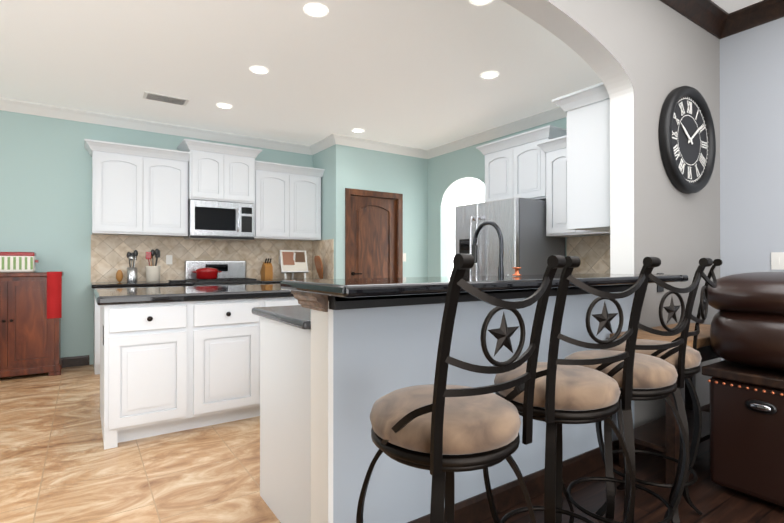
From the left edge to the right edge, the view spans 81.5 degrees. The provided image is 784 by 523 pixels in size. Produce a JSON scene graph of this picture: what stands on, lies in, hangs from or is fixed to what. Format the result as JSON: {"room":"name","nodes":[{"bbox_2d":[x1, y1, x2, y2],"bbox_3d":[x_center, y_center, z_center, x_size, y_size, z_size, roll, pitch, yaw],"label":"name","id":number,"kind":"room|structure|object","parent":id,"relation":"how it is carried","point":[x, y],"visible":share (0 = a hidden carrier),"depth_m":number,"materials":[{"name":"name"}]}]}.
{"room":"kitchen","nodes":[
{"label":"kitchen","id":0,"kind":"room"},
{"bbox_2d":[0,364,280,522],"bbox_3d":[-0.533,1.189,1.515,8.150,0.100,9.500,0,0,-34],"label":"floor","id":1,"kind":"structure","parent":0,"point":[59,463],"depth_m":2.54,"materials":[{"name":"beige tile"}]},
{"bbox_2d":[0,272,63,377],"bbox_3d":[-3.802,0.631,4.533,0.850,1.040,0.400,0,0,-34],"label":"sideboard","id":2,"kind":"object","parent":1,"relation":"on","point":[30,338],"visible":0.98,"depth_m":4.48,"materials":[{"name":"brown wood"}]},
{"bbox_2d":[0,252,38,272],"bbox_3d":[-3.821,0.008,4.559,0.444,0.204,0.228,0,0,-34],"label":"tin","id":3,"kind":"object","parent":2,"relation":"on","point":[17,262],"visible":1,"depth_m":4.51,"materials":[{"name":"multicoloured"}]},
{"bbox_2d":[47,272,61,318],"bbox_3d":[-3.446,0.338,4.650,0.120,0.468,0.186,0,0,-34],"label":"towel","id":4,"kind":"object","parent":2,"relation":"hanging from","point":[54,294],"visible":0.94,"depth_m":4.58,"materials":[{"name":"red fabric"}]},
{"bbox_2d":[94,287,149,373],"bbox_3d":[-2.970,0.713,4.961,0.460,0.880,0.655,0,0,-34],"label":"base cabinet","id":5,"kind":"object","parent":1,"relation":"on","point":[96,338],"depth_m":4.59,"materials":[{"name":"white wood"}]},
{"bbox_2d":[91,281,193,288],"bbox_3d":[-2.785,0.253,5.074,0.950,0.039,0.663,0,0,-34],"label":"countertop","id":6,"kind":"structure","parent":5,"relation":"on","point":[94,285],"depth_m":4.82,"materials":[{"name":"black stone"}]},
{"bbox_2d":[116,270,122,281],"bbox_3d":[-3.075,0.163,5.136,0.070,0.140,0.040,0,0,-34],"label":"pear","id":7,"kind":"object","parent":6,"relation":"on","point":[119,275],"visible":1,"depth_m":5.12,"materials":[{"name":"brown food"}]},
{"bbox_2d":[127,250,137,281],"bbox_3d":[-2.949,0.050,5.170,0.113,0.365,0.110,0,0,-34],"label":"utensil crock","id":8,"kind":"object","parent":6,"relation":"on","point":[131,273],"visible":0.98,"depth_m":5.14,"materials":[{"name":"silver metal"}]},
{"bbox_2d":[146,249,160,281],"bbox_3d":[-2.762,0.041,5.264,0.156,0.385,0.156,0,0,-34],"label":"utensil crock","id":9,"kind":"object","parent":6,"relation":"on","point":[152,273],"visible":1,"depth_m":5.22,"materials":[{"name":"beige ceramic"}]},
{"bbox_2d":[168,280,185,281],"bbox_3d":[-2.495,0.224,5.287,0.170,0.018,0.140,0,0,-34],"label":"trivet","id":10,"kind":"object","parent":6,"relation":"on","point":[177,280],"visible":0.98,"depth_m":5.23,"materials":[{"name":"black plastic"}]},
{"bbox_2d":[100,301,191,449],"bbox_3d":[-1.792,0.706,3.261,0.482,0.880,0.900,0,0,-34],"label":"base cabinet","id":11,"kind":"object","parent":1,"relation":"on","point":[168,367],"depth_m":2.89,"materials":[{"name":"white wood"}]},
{"bbox_2d":[184,260,260,285],"bbox_3d":[-2.059,0.556,5.535,0.746,1.140,0.707,0,0,-34],"label":"range","id":12,"kind":"object","parent":1,"relation":"on","point":[233,273],"visible":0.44,"depth_m":5.63,"materials":[{"name":"silver metal"}]},
{"bbox_2d":[192,265,221,278],"bbox_3d":[-2.224,0.126,5.471,0.334,0.165,0.256,0,0,-34],"label":"pot","id":13,"kind":"object","parent":12,"relation":"on","point":[206,273],"visible":1,"depth_m":5.37,"materials":[{"name":"red metal"}]},
{"bbox_2d":[192,298,263,428],"bbox_3d":[-1.393,0.708,3.532,0.483,0.880,0.900,0,0,-34],"label":"base cabinet","id":14,"kind":"object","parent":1,"relation":"on","point":[225,333],"depth_m":3.16,"materials":[{"name":"white wood"}]},
{"bbox_2d":[264,297,299,306],"bbox_3d":[-0.993,0.709,3.802,0.482,0.880,0.900,0,0,-34],"label":"base cabinet","id":15,"kind":"object","parent":1,"relation":"on","point":[282,301],"depth_m":3.38,"materials":[{"name":"white wood"}]},
{"bbox_2d":[94,284,293,304],"bbox_3d":[-1.198,0.240,3.677,2.010,0.054,0.970,0,0,-34],"label":"countertop","id":16,"kind":"structure","parent":15,"relation":"on","point":[117,296],"depth_m":3.15,"materials":[{"name":"black stone"}]},
{"bbox_2d":[260,316,310,522],"bbox_3d":[0.358,0.703,2.545,2.020,0.880,0.598,0,0,-34],"label":"bar cabinet","id":17,"kind":"object","parent":1,"relation":"on","point":[285,422],"visible":0.23,"depth_m":1.94,"materials":[{"name":"white wood"}]},
{"bbox_2d":[252,305,310,329],"bbox_3d":[0.332,0.245,2.559,2.050,0.034,0.648,0,0,-34],"label":"countertop","id":18,"kind":"structure","parent":17,"relation":"on","point":[298,316],"depth_m":1.99,"materials":[{"name":"grey"}]},
{"bbox_2d":[472,221,507,274],"bbox_3d":[0.576,-0.004,2.669,0.091,0.465,0.255,0,0,-34],"label":"sink faucet","id":19,"kind":"object","parent":18,"relation":"on","point":[501,245],"visible":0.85,"depth_m":2.60,"materials":[{"name":"silver metal"}]},
{"bbox_2d":[455,197,564,275],"bbox_3d":[1.250,0.253,4.997,0.865,1.760,0.880,0,0,-34],"label":"fridge","id":20,"kind":"object","parent":1,"relation":"on","point":[530,247],"visible":0.46,"depth_m":4.65,"materials":[{"name":"grey metal"}]},
{"bbox_2d":[0,110,312,364],"bbox_3d":[-3.848,-0.252,4.862,6.410,2.810,0.150,0,0,-34],"label":"wall","id":21,"kind":"structure","parent":0,"point":[46,190],"depth_m":4.95,"materials":[{"name":"teal paint"}]},
{"bbox_2d":[61,355,88,367],"bbox_3d":[-4.915,1.095,4.033,3.720,0.110,0.015,0,0,-34],"label":"baseboard","id":22,"kind":"structure","parent":21,"relation":"attached to","point":[74,361],"depth_m":5.00,"materials":[{"name":"brown wood"}]},
{"bbox_2d":[92,140,151,235],"bbox_3d":[-3.044,-0.789,5.106,0.532,0.974,0.348,0,0,-34],"label":"upper cabinet","id":23,"kind":"object","parent":21,"relation":"attached to","point":[137,190],"depth_m":4.96,"materials":[{"name":"white wood"}]},
{"bbox_2d":[0,98,313,154],"bbox_3d":[-3.783,-1.604,4.771,6.410,0.108,0.082,0,0,-34],"label":"crown molding","id":24,"kind":"structure","parent":21,"relation":"attached to","point":[51,111],"depth_m":5.34,"materials":[{"name":"white wood"}]},
{"bbox_2d":[148,147,189,236],"bbox_3d":[-2.706,-0.788,5.334,0.532,0.974,0.348,0,0,-34],"label":"upper cabinet","id":25,"kind":"object","parent":21,"relation":"attached to","point":[170,199],"depth_m":5.23,"materials":[{"name":"white wood"}]},
{"bbox_2d":[184,139,231,201],"bbox_3d":[-2.279,-1.067,5.583,0.442,0.675,0.418,0,0,-34],"label":"upper cabinet","id":26,"kind":"object","parent":21,"relation":"attached to","point":[209,164],"depth_m":5.41,"materials":[{"name":"white wood"}]},
{"bbox_2d":[184,199,253,240],"bbox_3d":[-2.138,-0.499,5.655,0.750,0.450,0.451,0,0,-34],"label":"microwave","id":27,"kind":"object","parent":26,"relation":"attached to","point":[219,220],"visible":0.98,"depth_m":5.50,"materials":[{"name":"silver metal"}]},
{"bbox_2d":[91,234,333,281],"bbox_3d":[-2.072,-0.033,5.566,2.680,0.535,0.675,0,0,-34],"label":"backsplash","id":28,"kind":"structure","parent":21,"relation":"attached to","point":[109,259],"depth_m":5.64,"materials":[{"name":"tile"}]},
{"bbox_2d":[166,255,171,263],"bbox_3d":[-2.706,-0.022,5.529,0.070,0.115,0.004,0,0,-34],"label":"electrical outlet","id":29,"kind":"object","parent":28,"relation":"attached to","point":[168,259],"depth_m":5.53,"materials":[{"name":"white plastic"}]},
{"bbox_2d":[232,147,255,206],"bbox_3d":[-2.016,-1.066,5.761,0.442,0.675,0.418,0,0,-34],"label":"upper cabinet","id":30,"kind":"object","parent":21,"relation":"attached to","point":[243,158],"depth_m":5.63,"materials":[{"name":"white wood"}]},
{"bbox_2d":[254,160,295,239],"bbox_3d":[-1.628,-0.785,6.065,0.532,0.974,0.348,0,0,-34],"label":"upper cabinet","id":31,"kind":"object","parent":21,"relation":"attached to","point":[275,209],"depth_m":5.93,"materials":[{"name":"white wood"}]},
{"bbox_2d":[288,167,323,240],"bbox_3d":[-1.290,-0.784,6.293,0.532,0.974,0.348,0,0,-34],"label":"upper cabinet","id":32,"kind":"object","parent":21,"relation":"attached to","point":[308,179],"depth_m":6.19,"materials":[{"name":"white wood"}]},
{"bbox_2d":[256,278,317,283],"bbox_3d":[-1.358,0.257,6.041,0.958,0.039,0.663,0,0,-34],"label":"countertop","id":33,"kind":"structure","parent":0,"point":[273,281],"depth_m":5.66,"materials":[{"name":"black stone"}]},
{"bbox_2d":[260,258,272,279],"bbox_3d":[-1.664,0.097,6.032,0.100,0.278,0.200,0,0,-34],"label":"knife block","id":34,"kind":"object","parent":33,"relation":"on","point":[266,272],"visible":0.98,"depth_m":5.96,"materials":[{"name":"brown wood"}]},
{"bbox_2d":[280,250,308,278],"bbox_3d":[-1.342,0.042,6.252,0.380,0.391,0.140,0,0,-34],"label":"easel","id":35,"kind":"object","parent":33,"relation":"on","point":[293,261],"visible":0.96,"depth_m":6.25,"materials":[{"name":"white wood"}]},
{"bbox_2d":[314,256,322,278],"bbox_3d":[-0.980,0.081,6.133,0.085,0.322,0.201,0,0,-34],"label":"cutting board","id":36,"kind":"object","parent":33,"relation":"on","point":[318,264],"visible":0.98,"depth_m":6.11,"materials":[{"name":"brown wood"}]},
{"bbox_2d":[0,0,601,149],"bbox_3d":[-1.879,-1.738,3.514,8.150,0.150,4.700,0,0,-34],"label":"ceiling","id":37,"kind":"structure","parent":0,"point":[407,73],"depth_m":3.84,"materials":[{"name":"white paint"}]},
{"bbox_2d":[143,91,188,105],"bbox_3d":[-2.293,-1.650,4.622,0.400,0.015,0.200,0,0,-34],"label":"ceiling vent","id":38,"kind":"object","parent":37,"relation":"in","point":[165,98],"visible":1,"depth_m":4.60,"materials":[{"name":"white metal"}]},
{"bbox_2d":[216,103,231,108],"bbox_3d":[-1.785,-1.653,4.841,0.168,0.007,0.168,0,0,-34],"label":"recessed light","id":39,"kind":"object","parent":37,"relation":"in","point":[224,106],"visible":0.98,"depth_m":4.83,"materials":[{"name":"white"}]},
{"bbox_2d":[249,66,268,73],"bbox_3d":[-1.150,-1.656,3.943,0.168,0.007,0.168,0,0,-34],"label":"recessed light","id":40,"kind":"object","parent":37,"relation":"in","point":[258,69],"visible":1,"depth_m":3.94,"materials":[{"name":"white"}]},
{"bbox_2d":[303,3,328,17],"bbox_3d":[-0.503,-1.660,3.013,0.168,0.007,0.168,0,0,-34],"label":"recessed light","id":41,"kind":"object","parent":37,"relation":"in","point":[316,10],"visible":1,"depth_m":3.01,"materials":[{"name":"white"}]},
{"bbox_2d":[351,129,364,132],"bbox_3d":[-0.428,-1.649,5.741,0.168,0.007,0.168,0,0,-34],"label":"recessed light","id":42,"kind":"object","parent":37,"relation":"in","point":[358,130],"visible":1,"depth_m":5.73,"materials":[{"name":"white"}]},
{"bbox_2d":[469,0,493,5],"bbox_3d":[0.568,-1.661,2.869,0.168,0.007,0.168,0,0,-34],"label":"recessed light","id":43,"kind":"object","parent":37,"relation":"in","point":[479,2],"visible":1,"depth_m":2.91,"materials":[{"name":"white"}]},
{"bbox_2d":[480,71,498,78],"bbox_3d":[0.869,-1.656,4.047,0.168,0.007,0.168,0,0,-34],"label":"recessed light","id":44,"kind":"object","parent":37,"relation":"in","point":[489,75],"visible":1,"depth_m":4.04,"materials":[{"name":"white"}]},
{"bbox_2d":[313,144,427,278],"bbox_3d":[-0.287,-0.244,6.827,1.690,2.810,0.890,0,0,-34],"label":"wall","id":45,"kind":"structure","parent":0,"point":[343,166],"depth_m":6.37,"materials":[{"name":"teal paint"}]},
{"bbox_2d":[308,136,330,153],"bbox_3d":[-0.959,-1.598,6.245,0.082,0.108,0.630,0,0,-34],"label":"crown molding","id":46,"kind":"structure","parent":45,"relation":"attached to","point":[321,145],"depth_m":6.32,"materials":[{"name":"white wood"}]},
{"bbox_2d":[351,195,395,278],"bbox_3d":[-0.256,0.127,6.343,0.770,2.040,0.095,0,0,-34],"label":"pantry door","id":47,"kind":"structure","parent":45,"relation":"in","point":[373,237],"depth_m":6.36,"materials":[{"name":"brown wood"}]},
{"bbox_2d":[345,188,402,278],"bbox_3d":[-0.263,0.091,6.353,0.930,2.135,0.117,0,0,-34],"label":"door frame","id":48,"kind":"structure","parent":45,"relation":"attached to","point":[397,197],"depth_m":6.32,"materials":[{"name":"brown wood"}]},
{"bbox_2d":[328,134,427,157],"bbox_3d":[-0.148,-1.597,6.340,1.532,0.108,0.082,0,0,-34],"label":"crown molding","id":49,"kind":"structure","parent":45,"relation":"attached to","point":[333,139],"depth_m":6.28,"materials":[{"name":"white wood"}]},
{"bbox_2d":[449,178,484,275],"bbox_3d":[1.606,-0.235,6.654,1.250,2.830,2.200,0,0,-34],"label":"wall","id":50,"kind":"structure","parent":0,"point":[470,191],"depth_m":7.55,"materials":[{"name":"white paint"}]},
{"bbox_2d":[311,0,720,522],"bbox_3d":[-0.540,-0.338,1.487,8.100,2.955,0.151,0,0,-34],"label":"wall","id":51,"kind":"structure","parent":0,"point":[363,360],"depth_m":2.44,"materials":[{"name":"grey paint"}]},
{"bbox_2d":[280,273,688,311],"bbox_3d":[0.620,0.127,2.179,2.200,0.106,0.540,0,0,-34],"label":"countertop","id":52,"kind":"structure","parent":51,"relation":"on","point":[338,294],"depth_m":1.72,"materials":[{"name":"black stone"}]},
{"bbox_2d":[512,267,520,275],"bbox_3d":[0.622,0.050,2.266,0.044,0.042,0.044,0,0,-34],"label":"spool","id":53,"kind":"object","parent":52,"relation":"on","point":[516,271],"visible":1,"depth_m":2.25,"materials":[{"name":"orange"}]},
{"bbox_2d":[407,403,709,522],"bbox_3d":[1.129,1.088,2.512,3.220,0.110,0.015,0,0,-34],"label":"baseboard","id":54,"kind":"structure","parent":51,"relation":"attached to","point":[476,508],"depth_m":2.14,"materials":[{"name":"brown wood"}]},
{"bbox_2d":[560,82,609,233],"bbox_3d":[1.491,-0.679,3.167,0.447,0.910,0.348,0,0,-34],"label":"upper cabinet","id":55,"kind":"object","parent":51,"relation":"attached to","point":[564,174],"depth_m":3.05,"materials":[{"name":"white wood"}]},
{"bbox_2d":[657,273,663,291],"bbox_3d":[1.723,0.135,2.922,0.080,0.120,0.005,0,0,-34],"label":"outlet","id":56,"kind":"object","parent":51,"relation":"attached to","point":[660,289],"visible":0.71,"depth_m":2.92,"materials":[{"name":"black plastic"}]},
{"bbox_2d":[659,86,715,193],"bbox_3d":[2.022,-0.824,3.091,0.720,0.720,0.066,0,0,-34],"label":"clock","id":57,"kind":"object","parent":51,"relation":"attached to","point":[687,141],"visible":1,"depth_m":3.06,"materials":[{"name":"black paint"}]},
{"bbox_2d":[660,0,734,38],"bbox_3d":[-0.659,-1.754,1.266,7.650,0.125,0.092,0,0,-34],"label":"crown molding","id":58,"kind":"structure","parent":51,"relation":"attached to","point":[713,18],"depth_m":3.21,"materials":[{"name":"brown wood"}]},
{"bbox_2d":[428,117,609,276],"bbox_3d":[1.649,-0.250,5.330,0.164,2.810,3.760,0,0,-34],"label":"wall","id":59,"kind":"structure","parent":0,"point":[449,173],"depth_m":6.38,"materials":[{"name":"teal paint"}]},
{"bbox_2d":[480,138,507,201],"bbox_3d":[1.376,-1.015,5.310,0.338,0.720,0.512,0,0,-34],"label":"upper cabinet","id":60,"kind":"object","parent":59,"relation":"attached to","point":[496,153],"depth_m":5.26,"materials":[{"name":"white wood"}]},
{"bbox_2d":[424,106,566,158],"bbox_3d":[1.533,-1.601,5.312,0.082,0.108,3.670,0,0,-34],"label":"crown molding","id":61,"kind":"structure","parent":59,"relation":"attached to","point":[557,113],"depth_m":5.59,"materials":[{"name":"white wood"}]},
{"bbox_2d":[508,126,559,199],"bbox_3d":[1.593,-1.017,4.989,0.338,0.720,0.512,0,0,-34],"label":"upper cabinet","id":62,"kind":"object","parent":59,"relation":"attached to","point":[526,150],"depth_m":4.88,"materials":[{"name":"white wood"}]},
{"bbox_2d":[544,138,567,236],"bbox_3d":[1.836,-0.738,4.594,0.378,0.960,0.409,0,0,-34],"label":"upper cabinet","id":63,"kind":"object","parent":59,"relation":"attached to","point":[552,147],"depth_m":4.58,"materials":[{"name":"white wood"}]},
{"bbox_2d":[568,234,609,236],"bbox_3d":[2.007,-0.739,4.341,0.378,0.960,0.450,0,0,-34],"label":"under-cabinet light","id":64,"kind":"object","parent":59,"relation":"attached to","point":[569,235],"depth_m":4.53,"materials":[{"name":"white"}]},
{"bbox_2d":[477,439,783,522],"bbox_3d":[2.524,1.186,0.657,3.450,0.100,4.650,0,0,-34],"label":"floor","id":65,"kind":"structure","parent":0,"point":[712,502],"depth_m":2.17,"materials":[{"name":"brown wood"}]},
{"bbox_2d":[356,254,565,522],"bbox_3d":[0.154,0.559,1.188,0.396,1.149,0.452,0,0,-34],"label":"stool","id":66,"kind":"object","parent":65,"relation":"on","point":[441,430],"visible":1,"depth_m":1.05,"materials":[{"name":"fabric"}]},
{"bbox_2d":[483,256,658,522],"bbox_3d":[0.562,0.561,1.490,0.425,1.149,0.492,0,0,-34],"label":"stool","id":67,"kind":"object","parent":65,"relation":"on","point":[569,391],"visible":0.83,"depth_m":1.35,"materials":[{"name":"metal"}]},
{"bbox_2d":[562,257,712,522],"bbox_3d":[0.890,0.562,1.725,0.395,1.149,0.468,0,0,-34],"label":"stool","id":68,"kind":"object","parent":65,"relation":"on","point":[654,378],"visible":0.65,"depth_m":1.62,"materials":[{"name":"metal"}]},
{"bbox_2d":[595,259,722,522],"bbox_3d":[1.177,0.563,2.015,0.436,1.149,0.500,0,0,-34],"label":"stool","id":69,"kind":"object","parent":65,"relation":"on","point":[693,358],"visible":0.44,"depth_m":1.97,"materials":[{"name":"metal"}]},
{"bbox_2d":[610,323,718,483],"bbox_3d":[1.690,0.774,2.648,0.900,0.740,0.360,0,0,-34],"label":"console table","id":70,"kind":"object","parent":65,"relation":"on","point":[662,434],"visible":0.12,"depth_m":2.48,"materials":[{"name":"brown wood"}]},
{"bbox_2d":[702,272,783,506],"bbox_3d":[2.198,0.582,2.148,0.960,1.060,1.020,0,0,-34],"label":"recliner","id":71,"kind":"object","parent":65,"relation":"on","point":[746,380],"visible":1,"depth_m":2.14,"materials":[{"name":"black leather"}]},
{"bbox_2d":[711,0,762,12],"bbox_3d":[0.660,-1.899,-0.502,7.850,0.150,4.800,0,0,-34],"label":"ceiling","id":72,"kind":"structure","parent":0,"point":[729,6],"depth_m":3.20,"materials":[{"name":"white paint"}]},
{"bbox_2d":[720,17,783,360],"bbox_3d":[3.849,-0.338,1.560,0.150,2.955,4.650,0,0,-34],"label":"wall","id":73,"kind":"structure","parent":0,"point":[751,149],"depth_m":3.28,"materials":[{"name":"grey paint"}]},
{"bbox_2d":[731,0,783,33],"bbox_3d":[3.782,-1.754,1.449,0.092,0.125,4.530,0,0,-34],"label":"crown molding","id":74,"kind":"structure","parent":73,"relation":"attached to","point":[765,11],"depth_m":3.22,"materials":[{"name":"brown wood"}]},
{"bbox_2d":[771,252,783,269],"bbox_3d":[2.685,-0.004,3.132,0.009,0.120,0.120,0,0,-34],"label":"light switch","id":75,"kind":"object","parent":73,"relation":"attached to","point":[777,260],"visible":1,"depth_m":3.15,"materials":[{"name":"white plastic"}]}
]}

